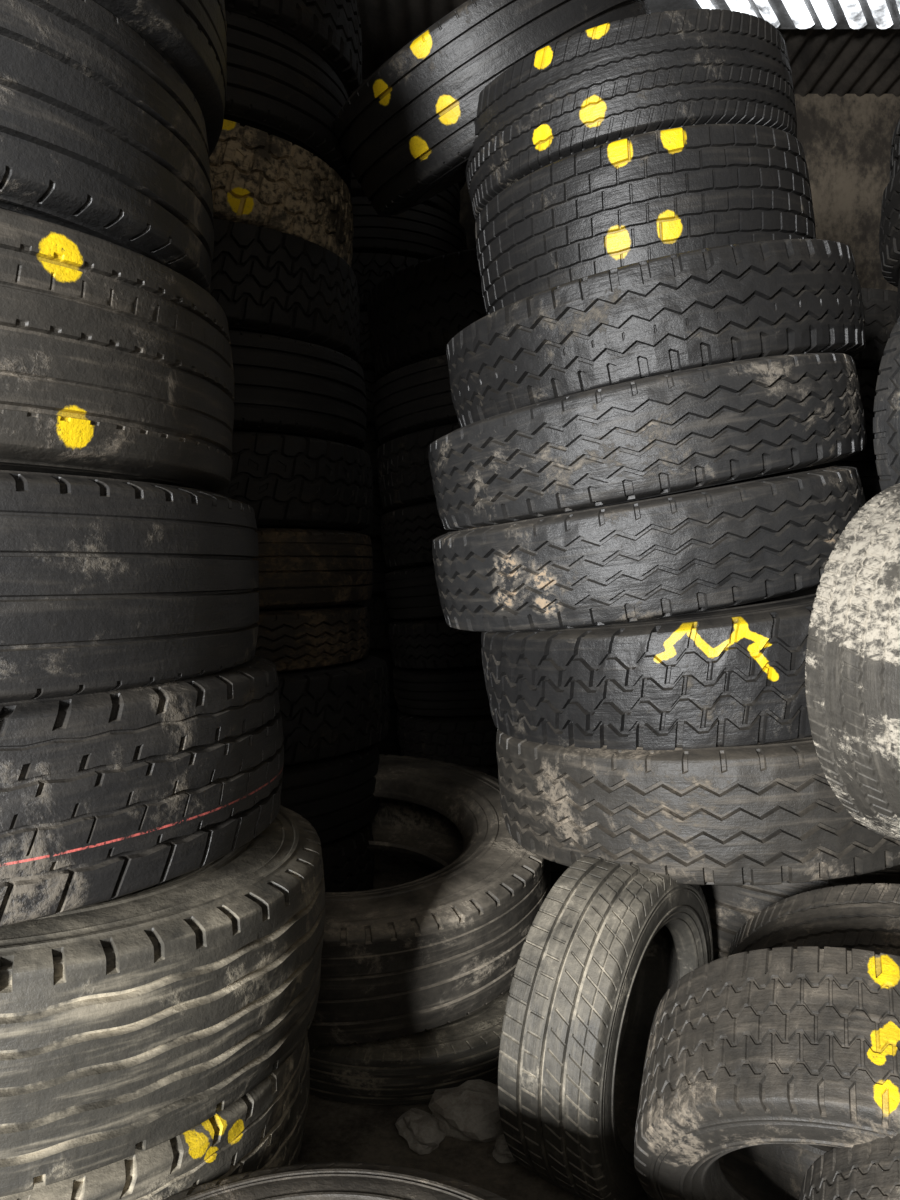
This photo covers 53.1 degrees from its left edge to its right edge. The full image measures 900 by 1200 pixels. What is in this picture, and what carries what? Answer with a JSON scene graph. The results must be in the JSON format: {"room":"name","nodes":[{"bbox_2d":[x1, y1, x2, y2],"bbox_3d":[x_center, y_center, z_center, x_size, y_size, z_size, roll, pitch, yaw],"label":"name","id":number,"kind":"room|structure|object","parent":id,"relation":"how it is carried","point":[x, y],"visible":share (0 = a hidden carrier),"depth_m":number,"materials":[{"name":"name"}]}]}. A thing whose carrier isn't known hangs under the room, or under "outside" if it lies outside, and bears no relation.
{"room":"tire storage room","nodes":[
{"label":"tire storage room","id":0,"kind":"room"},
{"bbox_2d":[298,854,649,1199],"bbox_3d":[0.400,1.226,0.741,6.000,0.100,9.400,0,2,0],"label":"floor","id":1,"kind":"structure","parent":0,"point":[334,1131],"depth_m":1.88,"materials":[{"name":"black concrete"}]},
{"bbox_2d":[309,988,509,1104],"bbox_3d":[-0.140,1.061,2.397,0.801,0.122,0.800,1,2,21],"label":"tire","id":2,"kind":"object","parent":1,"relation":"on","point":[408,1069],"visible":0.29,"depth_m":2.03,"materials":[{"name":"rubber"}]},
{"bbox_2d":[307,754,550,1044],"bbox_3d":[-0.270,0.734,2.446,1.081,0.444,1.089,0,2,10],"label":"tire","id":3,"kind":"object","parent":2,"relation":"on","point":[430,951],"visible":0.44,"depth_m":2.04,"materials":[{"name":"rubber"}]},
{"bbox_2d":[395,1108,446,1154],"bbox_3d":[-0.064,1.120,1.895,0.114,0.065,0.101,1,2,15],"label":"rubble","id":4,"kind":"object","parent":1,"relation":"on","point":[423,1132],"visible":1,"depth_m":1.87,"materials":[{"name":"grey stone"}]},
{"bbox_2d":[428,1079,503,1142],"bbox_3d":[0.052,1.102,1.937,0.165,0.107,0.152,-2,3,-41],"label":"rubble","id":5,"kind":"object","parent":1,"relation":"on","point":[469,1111],"visible":0.8,"depth_m":1.90,"materials":[{"name":"grey stone"}]},
{"bbox_2d":[411,859,568,883],"bbox_3d":[0.304,0.957,3.874,1.000,0.255,1.001,0,2,-12],"label":"tire","id":6,"kind":"object","parent":1,"relation":"on","point":[556,869],"visible":0.02,"depth_m":3.39,"materials":[{"name":"rubber"}]},
{"bbox_3d":[0.289,0.722,3.866,1.001,0.265,1.001,1,2,22],"label":"tire","id":7,"kind":"object","parent":6,"relation":"on","visible":0},
{"bbox_3d":[0.272,0.507,3.859,0.999,0.293,1.000,-1,2,-19],"label":"tire","id":8,"kind":"object","parent":7,"relation":"on","visible":0},
{"bbox_2d":[393,667,490,716],"bbox_3d":[0.256,0.319,3.853,0.999,0.289,1.000,-1,2,-17],"label":"tire","id":9,"kind":"object","parent":8,"relation":"on","point":[459,692],"visible":0.28,"depth_m":3.46,"materials":[{"name":"rubber"}]},
{"bbox_3d":[0.241,0.128,3.846,1.002,0.300,1.000,2,3,43],"label":"tire","id":10,"kind":"object","parent":9,"relation":"on","visible":0},
{"bbox_2d":[385,565,444,619],"bbox_3d":[0.224,-0.077,3.839,1.000,0.314,1.001,0,2,-9],"label":"tire","id":11,"kind":"object","parent":10,"relation":"on","point":[411,593],"visible":0.31,"depth_m":3.51,"materials":[{"name":"rubber"}]},
{"bbox_2d":[381,501,453,568],"bbox_3d":[0.207,-0.305,3.831,1.004,0.345,1.001,0,2,-2],"label":"tire","id":12,"kind":"object","parent":11,"relation":"on","point":[408,533],"visible":0.25,"depth_m":3.50,"materials":[{"name":"rubber"}]},
{"bbox_2d":[376,422,460,510],"bbox_3d":[0.192,-0.567,3.823,1.006,0.379,1.000,0,2,8],"label":"tire","id":13,"kind":"object","parent":12,"relation":"on","point":[402,462],"visible":0.29,"depth_m":3.49,"materials":[{"name":"rubber"}]},
{"bbox_2d":[372,354,458,444],"bbox_3d":[0.176,-0.837,3.814,1.004,0.360,1.000,-1,2,-20],"label":"tire","id":14,"kind":"object","parent":13,"relation":"on","point":[417,396],"visible":0.29,"depth_m":3.44,"materials":[{"name":"rubber"}]},
{"bbox_2d":[492,1134,515,1163],"bbox_3d":[0.119,1.120,1.839,0.066,0.064,0.060,0,2,0],"label":"rubble","id":15,"kind":"object","parent":1,"relation":"on","point":[501,1152],"visible":0.57,"depth_m":1.82,"materials":[{"name":"grey stone"}]},
{"bbox_2d":[498,856,712,1199],"bbox_3d":[0.330,0.826,1.779,0.220,0.620,0.620,1,2,34],"label":"tire","id":16,"kind":"object","parent":1,"relation":"on","point":[601,952],"visible":0.79,"depth_m":1.58,"materials":[{"name":"rubber"}]},
{"bbox_2d":[634,946,899,1199],"bbox_3d":[0.620,0.816,1.348,0.661,0.660,0.545,1,2,22],"label":"tire","id":17,"kind":"object","parent":1,"relation":"on","point":[760,1064],"visible":0.96,"depth_m":1.23,"materials":[{"name":"rubber"}]},
{"bbox_2d":[728,883,899,955],"bbox_3d":[0.840,0.806,1.648,0.660,0.640,0.516,1,2,22],"label":"tire","id":18,"kind":"object","parent":1,"relation":"on","point":[864,916],"visible":0.16,"depth_m":1.56,"materials":[{"name":"rubber"}]},
{"bbox_2d":[805,483,899,840],"bbox_3d":[0.860,0.105,1.454,0.620,0.620,0.243,-1,2,-32],"label":"tire","id":19,"kind":"object","parent":18,"relation":"on","point":[852,665],"visible":1,"depth_m":1.34,"materials":[{"name":"rubber"}]},
{"bbox_2d":[799,1133,899,1199],"bbox_3d":[0.721,0.865,1.089,0.560,0.539,0.432,1,2,22],"label":"tire","id":20,"kind":"object","parent":1,"relation":"on","point":[865,1171],"visible":0.93,"depth_m":1.10,"materials":[{"name":"rubber"}]},
{"bbox_3d":[-0.760,1.039,1.505,1.000,0.225,1.002,0,2,-5],"label":"tire","id":21,"kind":"object","parent":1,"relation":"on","visible":0},
{"bbox_2d":[0,1032,309,1199],"bbox_3d":[-0.740,0.813,1.498,1.001,0.244,1.000,0,2,-11],"label":"tire","id":22,"kind":"object","parent":21,"relation":"on","point":[264,1128],"visible":0.2,"depth_m":1.24,"materials":[{"name":"rubber"}]},
{"bbox_2d":[0,805,324,1196],"bbox_3d":[-0.715,0.547,1.506,1.001,0.330,1.000,-2,3,-44],"label":"tire","id":23,"kind":"object","parent":22,"relation":"on","point":[127,1022],"visible":0.71,"depth_m":1.16,"materials":[{"name":"rubber"}]},
{"bbox_2d":[0,656,283,926],"bbox_3d":[-0.780,0.254,1.464,1.000,0.303,1.001,2,3,42],"label":"tire","id":24,"kind":"object","parent":23,"relation":"on","point":[104,796],"visible":0.73,"depth_m":1.14,"materials":[{"name":"rubber"}]},
{"bbox_2d":[0,470,258,702],"bbox_3d":[-0.815,-0.027,1.434,1.000,0.289,1.000,1,2,21],"label":"tire","id":25,"kind":"object","parent":24,"relation":"on","point":[107,584],"visible":0.98,"depth_m":1.14,"materials":[{"name":"rubber"}]},
{"bbox_2d":[0,208,233,492],"bbox_3d":[-0.850,-0.327,1.400,1.001,0.309,1.000,-1,2,-22],"label":"tire","id":26,"kind":"object","parent":25,"relation":"on","point":[115,363],"visible":0.8,"depth_m":1.14,"materials":[{"name":"rubber"}]},
{"bbox_2d":[0,0,213,293],"bbox_3d":[-0.880,-0.631,1.380,1.000,0.309,1.000,1,2,24],"label":"tire","id":27,"kind":"object","parent":26,"relation":"on","point":[101,137],"visible":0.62,"depth_m":1.15,"materials":[{"name":"rubber"}]},
{"bbox_2d":[93,0,226,156],"bbox_3d":[-0.860,-0.922,1.390,1.000,0.300,1.000,0,2,-4],"label":"tire","id":28,"kind":"object","parent":27,"relation":"on","point":[190,35],"visible":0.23,"depth_m":1.33,"materials":[{"name":"rubber"}]},
{"bbox_3d":[1.000,0.978,2.353,1.040,0.292,1.042,-1,2,-20],"label":"tire","id":29,"kind":"object","parent":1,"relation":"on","visible":0},
{"bbox_2d":[700,865,899,960],"bbox_3d":[1.000,0.688,2.324,1.040,0.284,1.041,2,3,45],"label":"tire","id":30,"kind":"object","parent":29,"relation":"on","point":[730,908],"visible":0.03,"depth_m":1.95,"materials":[{"name":"rubber"}]},
{"bbox_2d":[496,729,899,885],"bbox_3d":[0.635,0.388,2.174,1.043,0.347,1.041,0,2,-6],"label":"tire","id":31,"kind":"object","parent":30,"relation":"on","point":[769,813],"visible":0.48,"depth_m":1.70,"materials":[{"name":"rubber"}]},
{"bbox_2d":[481,586,817,749],"bbox_3d":[0.600,0.119,2.205,1.046,0.389,1.040,0,2,-10],"label":"tire","id":32,"kind":"object","parent":31,"relation":"on","point":[733,675],"visible":0.59,"depth_m":1.74,"materials":[{"name":"rubber"}]},
{"bbox_2d":[432,465,865,632],"bbox_3d":[0.478,-0.133,2.256,1.045,0.403,1.040,-1,2,-18],"label":"tire","id":33,"kind":"object","parent":32,"relation":"on","point":[766,537],"visible":0.84,"depth_m":1.79,"materials":[{"name":"rubber"}]},
{"bbox_2d":[429,353,866,529],"bbox_3d":[0.469,-0.377,2.259,1.046,0.413,1.041,-1,2,-15],"label":"tire","id":34,"kind":"object","parent":33,"relation":"on","point":[741,420],"visible":0.98,"depth_m":1.79,"materials":[{"name":"rubber"}]},
{"bbox_2d":[446,239,864,426],"bbox_3d":[0.495,-0.621,2.271,1.006,0.412,1.000,-1,2,-21],"label":"tire","id":35,"kind":"object","parent":34,"relation":"on","point":[697,308],"visible":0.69,"depth_m":1.82,"materials":[{"name":"rubber"}]},
{"bbox_2d":[475,124,815,314],"bbox_3d":[0.495,-0.903,2.341,0.859,0.425,0.840,-1,2,-22],"label":"tire","id":36,"kind":"object","parent":35,"relation":"on","point":[659,193],"visible":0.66,"depth_m":1.97,"materials":[{"name":"rubber"}]},
{"bbox_2d":[465,9,796,220],"bbox_3d":[0.457,-1.191,2.362,0.852,0.372,0.840,-1,2,-17],"label":"tire","id":37,"kind":"object","parent":36,"relation":"on","point":[631,76],"visible":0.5,"depth_m":1.99,"materials":[{"name":"rubber"}]},
{"bbox_2d":[332,0,650,216],"bbox_3d":[0.120,-1.461,2.573,0.893,0.732,0.920,-1,2,-30],"label":"tire","id":38,"kind":"object","parent":37,"relation":"on","point":[406,134],"visible":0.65,"depth_m":2.22,"materials":[{"name":"rubber"}]},
{"bbox_3d":[-0.740,1.027,2.835,1.001,0.152,1.002,-1,2,10],"label":"tire","id":39,"kind":"object","parent":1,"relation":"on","visible":0},
{"bbox_3d":[-0.740,0.827,2.830,1.001,0.276,1.000,0,2,-2],"label":"tire","id":40,"kind":"object","parent":39,"relation":"on","visible":0},
{"bbox_2d":[280,743,379,844],"bbox_3d":[-0.720,0.567,2.821,1.000,0.256,1.000,-1,2,-16],"label":"tire","id":41,"kind":"object","parent":40,"relation":"on","point":[334,794],"visible":0.17,"depth_m":2.53,"materials":[{"name":"rubber"}]},
{"bbox_2d":[277,655,389,765],"bbox_3d":[-0.690,0.317,2.812,1.000,0.266,1.000,1,2,20],"label":"tire","id":42,"kind":"object","parent":41,"relation":"on","point":[335,710],"visible":0.36,"depth_m":2.49,"materials":[{"name":"rubber"}]},
{"bbox_2d":[255,604,370,672],"bbox_3d":[-0.750,0.107,2.805,1.001,0.185,1.000,-1,2,-18],"label":"tire","id":43,"kind":"object","parent":42,"relation":"on","point":[300,638],"visible":0.3,"depth_m":2.49,"materials":[{"name":"rubber"}]},
{"bbox_2d":[253,528,372,608],"bbox_3d":[-0.740,-0.093,2.798,1.000,0.236,1.000,0,2,10],"label":"tire","id":44,"kind":"object","parent":43,"relation":"on","point":[298,567],"visible":0.39,"depth_m":2.46,"materials":[{"name":"rubber"}]},
{"bbox_2d":[216,431,372,531],"bbox_3d":[-0.740,-0.333,2.790,1.000,0.266,1.000,0,2,6],"label":"tire","id":45,"kind":"object","parent":44,"relation":"on","point":[288,481],"visible":0.4,"depth_m":2.44,"materials":[{"name":"rubber"}]},
{"bbox_2d":[229,330,366,448],"bbox_3d":[-0.760,-0.593,2.782,1.001,0.276,1.000,1,2,34],"label":"tire","id":46,"kind":"object","parent":45,"relation":"on","point":[283,385],"visible":0.37,"depth_m":2.43,"materials":[{"name":"rubber"}]},
{"bbox_2d":[210,218,359,362],"bbox_3d":[-0.780,-0.867,2.773,1.000,0.297,1.000,0,2,-1],"label":"tire","id":47,"kind":"object","parent":46,"relation":"on","point":[264,280],"visible":0.28,"depth_m":2.41,"materials":[{"name":"rubber"}]},
{"bbox_2d":[209,119,353,266],"bbox_3d":[-0.800,-1.142,2.763,1.001,0.299,1.000,1,2,20],"label":"tire","id":48,"kind":"object","parent":47,"relation":"on","point":[258,178],"visible":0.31,"depth_m":2.41,"materials":[{"name":"rubber"}]},
{"bbox_2d":[224,10,351,189],"bbox_3d":[-0.800,-1.412,2.755,1.000,0.276,1.000,1,2,32],"label":"tire","id":49,"kind":"object","parent":48,"relation":"on","point":[277,85],"visible":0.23,"depth_m":2.42,"materials":[{"name":"rubber"}]},
{"bbox_2d":[224,0,361,96],"bbox_3d":[-0.770,-1.677,2.746,1.001,0.287,1.000,-1,2,-36],"label":"tire","id":50,"kind":"object","parent":49,"relation":"on","point":[331,29],"visible":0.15,"depth_m":2.50,"materials":[{"name":"rubber"}]},
{"bbox_3d":[-0.432,0.907,4.793,1.001,0.271,1.002,1,2,20],"label":"tire","id":51,"kind":"object","parent":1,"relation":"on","visible":0},
{"bbox_3d":[-0.435,0.636,4.810,1.001,0.271,1.000,1,2,16],"label":"tire","id":52,"kind":"object","parent":51,"relation":"on","visible":0},
{"bbox_3d":[-0.449,0.367,4.768,1.000,0.271,1.001,0,2,13],"label":"tire","id":53,"kind":"object","parent":52,"relation":"on","visible":0},
{"bbox_2d":[353,595,399,649],"bbox_3d":[-0.390,0.096,4.790,1.000,0.271,1.000,-1,2,-19],"label":"tire","id":54,"kind":"object","parent":53,"relation":"on","point":[380,619],"visible":0.07,"depth_m":4.30,"materials":[{"name":"rubber"}]},
{"bbox_3d":[-0.424,-0.173,4.759,1.000,0.271,1.001,-1,2,-38],"label":"tire","id":55,"kind":"object","parent":54,"relation":"on","visible":0},
{"bbox_3d":[-0.406,-0.444,4.774,1.000,0.271,1.000,1,2,34],"label":"tire","id":56,"kind":"object","parent":55,"relation":"on","visible":0},
{"bbox_3d":[-0.447,-0.713,4.759,1.000,0.271,1.001,-1,2,-16],"label":"tire","id":57,"kind":"object","parent":56,"relation":"on","visible":0},
{"bbox_3d":[-0.443,-0.983,4.753,1.000,0.271,1.000,0,2,15],"label":"tire","id":58,"kind":"object","parent":57,"relation":"on","visible":0},
{"bbox_3d":[-0.411,-1.252,4.723,1.000,0.271,1.000,0,2,9],"label":"tire","id":59,"kind":"object","parent":58,"relation":"on","visible":0},
{"bbox_2d":[351,253,423,310],"bbox_3d":[-0.425,-1.522,4.704,1.000,0.271,1.000,1,2,21],"label":"tire","id":60,"kind":"object","parent":59,"relation":"on","point":[370,269],"visible":0.08,"depth_m":4.22,"materials":[{"name":"rubber"}]},
{"bbox_2d":[351,196,466,259],"bbox_3d":[-0.411,-1.792,4.719,1.001,0.271,1.000,0,2,-5],"label":"tire","id":61,"kind":"object","parent":60,"relation":"on","point":[423,232],"visible":0.18,"depth_m":4.28,"materials":[{"name":"rubber"}]},
{"bbox_2d":[349,172,459,221],"bbox_3d":[-0.448,-2.062,4.700,1.001,0.271,1.000,0,2,-14],"label":"tire","id":62,"kind":"object","parent":61,"relation":"on","point":[447,201],"visible":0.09,"depth_m":4.45,"materials":[{"name":"rubber"}]},
{"bbox_2d":[362,79,465,189],"bbox_3d":[-0.404,-2.332,4.701,1.001,0.271,1.000,-1,2,-21],"label":"tire","id":63,"kind":"object","parent":62,"relation":"on","point":[461,183],"visible":0.02,"depth_m":4.77,"materials":[{"name":"rubber"}]},
{"bbox_3d":[1.297,0.946,3.602,1.000,0.271,1.000,0,2,-12],"label":"tire","id":64,"kind":"object","parent":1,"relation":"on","visible":0},
{"bbox_3d":[1.323,0.676,3.598,1.000,0.271,1.002,1,2,17],"label":"tire","id":65,"kind":"object","parent":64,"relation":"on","visible":0},
{"bbox_3d":[1.310,0.406,3.589,1.001,0.271,1.002,0,2,-8],"label":"tire","id":66,"kind":"object","parent":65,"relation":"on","visible":0},
{"bbox_3d":[1.345,0.137,3.553,1.001,0.271,1.001,-1,2,-28],"label":"tire","id":67,"kind":"object","parent":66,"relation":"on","visible":0},
{"bbox_3d":[1.296,-0.133,3.552,1.001,0.271,1.002,0,2,-2],"label":"tire","id":68,"kind":"object","parent":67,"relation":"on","visible":0},
{"bbox_2d":[788,448,876,502],"bbox_3d":[1.293,-0.402,3.513,1.000,0.271,1.001,1,2,27],"label":"tire","id":69,"kind":"object","parent":68,"relation":"on","point":[864,461],"visible":0.03,"depth_m":3.03,"materials":[{"name":"rubber"}]},
{"bbox_2d":[856,369,879,448],"bbox_3d":[1.307,-0.672,3.520,1.000,0.271,1.000,0,2,-4],"label":"tire","id":70,"kind":"object","parent":69,"relation":"on","point":[867,378],"visible":0.05,"depth_m":3.04,"materials":[{"name":"rubber"}]},
{"bbox_2d":[852,288,896,369],"bbox_3d":[1.318,-0.942,3.503,1.001,0.271,1.000,0,2,-8],"label":"tire","id":71,"kind":"object","parent":70,"relation":"on","point":[880,305],"visible":0.06,"depth_m":3.02,"materials":[{"name":"rubber"}]},
{"bbox_3d":[1.864,0.973,2.783,1.001,0.271,1.001,0,2,12],"label":"tire","id":72,"kind":"object","parent":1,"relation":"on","visible":0},
{"bbox_3d":[1.855,0.703,2.801,1.002,0.271,1.001,-1,2,-17],"label":"tire","id":73,"kind":"object","parent":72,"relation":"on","visible":0},
{"bbox_3d":[1.881,0.434,2.762,1.000,0.271,1.000,-2,2,-39],"label":"tire","id":74,"kind":"object","parent":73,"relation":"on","visible":0},
{"bbox_3d":[1.854,0.163,2.780,1.001,0.271,1.001,1,2,20],"label":"tire","id":75,"kind":"object","parent":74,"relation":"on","visible":0},
{"bbox_3d":[1.906,-0.106,2.747,1.000,0.271,1.000,-2,3,-42],"label":"tire","id":76,"kind":"object","parent":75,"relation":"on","visible":0},
{"bbox_2d":[876,472,880,494],"bbox_3d":[1.861,-0.377,2.762,1.000,0.271,1.001,0,2,10],"label":"tire","id":77,"kind":"object","parent":76,"relation":"on","point":[878,489],"visible":0.09,"depth_m":2.91,"materials":[{"name":"rubber"}]},
{"bbox_3d":[1.869,-0.647,2.752,1.000,0.271,1.002,0,2,-3],"label":"tire","id":78,"kind":"object","parent":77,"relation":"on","visible":0},
{"bbox_2d":[896,278,899,322],"bbox_3d":[1.893,-0.915,2.691,1.000,0.271,1.000,0,2,1],"label":"tire","id":79,"kind":"object","parent":78,"relation":"on","point":[898,290],"visible":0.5,"depth_m":2.85,"materials":[{"name":"rubber"}]},
{"bbox_2d":[879,171,899,287],"bbox_3d":[1.856,-1.186,2.729,1.000,0.271,1.001,1,2,38],"label":"tire","id":80,"kind":"object","parent":79,"relation":"on","point":[889,231],"visible":0.99,"depth_m":2.81,"materials":[{"name":"rubber"}]},
{"bbox_2d":[890,120,899,180],"bbox_3d":[1.880,-1.392,2.756,0.960,0.274,0.960,2,2,39],"label":"tire","id":81,"kind":"object","parent":80,"relation":"on","point":[895,146],"visible":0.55,"depth_m":2.85,"materials":[{"name":"rubber"}]},
{"bbox_3d":[-0.150,1.072,0.876,0.761,0.198,0.760,1,2,26],"label":"tire","id":82,"kind":"object","parent":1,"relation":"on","visible":0},
{"bbox_2d":[166,1162,506,1199],"bbox_3d":[-0.150,0.872,0.870,0.760,0.198,0.760,0,2,1],"label":"tire","id":83,"kind":"object","parent":82,"relation":"on","point":[317,1180],"visible":1,"depth_m":1.18,"materials":[{"name":"rubber"}]},
{"bbox_2d":[356,0,899,96],"bbox_3d":[0.400,-2.802,0.607,6.000,0.036,9.400,0,2,0],"label":"ceiling","id":84,"kind":"structure","parent":0,"point":[840,62],"depth_m":4.79,"materials":[{"name":"metal"}]},
{"bbox_2d":[645,0,899,28],"bbox_3d":[1.730,-2.875,4.172,1.860,0.030,0.710,0,2,0],"label":"window","id":85,"kind":"structure","parent":84,"relation":"attached to","point":[777,6],"depth_m":4.37,"materials":[{"name":"glass"}]},
{"bbox_2d":[697,0,899,28],"bbox_3d":[1.744,-2.837,4.175,1.687,0.016,0.627,0,2,0],"label":"skylight slats","id":86,"kind":"object","parent":85,"relation":"attached to","point":[797,10],"visible":0.78,"depth_m":4.34,"materials":[{"name":"white"}]},
{"bbox_2d":[459,94,899,290],"bbox_3d":[0.400,-0.969,5.396,6.000,3.980,0.150,0,2,0],"label":"wall","id":87,"kind":"structure","parent":0,"point":[846,140],"depth_m":5.27,"materials":[{"name":"concrete"}]},
{"bbox_3d":[1.649,0.267,1.752,0.841,0.251,0.842,0,2,-13],"label":"tire","id":88,"kind":"object","parent":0,"visible":0},
{"bbox_3d":[1.667,0.018,1.715,0.841,0.251,0.842,0,2,-1],"label":"tire","id":89,"kind":"object","parent":88,"relation":"on","visible":0},
{"bbox_2d":[873,316,899,490],"bbox_3d":[1.160,-0.362,1.889,0.640,0.640,0.224,-1,2,-34],"label":"tire","id":90,"kind":"object","parent":89,"relation":"on","point":[886,421],"visible":0.86,"depth_m":1.78,"materials":[{"name":"rubber"}]}
]}

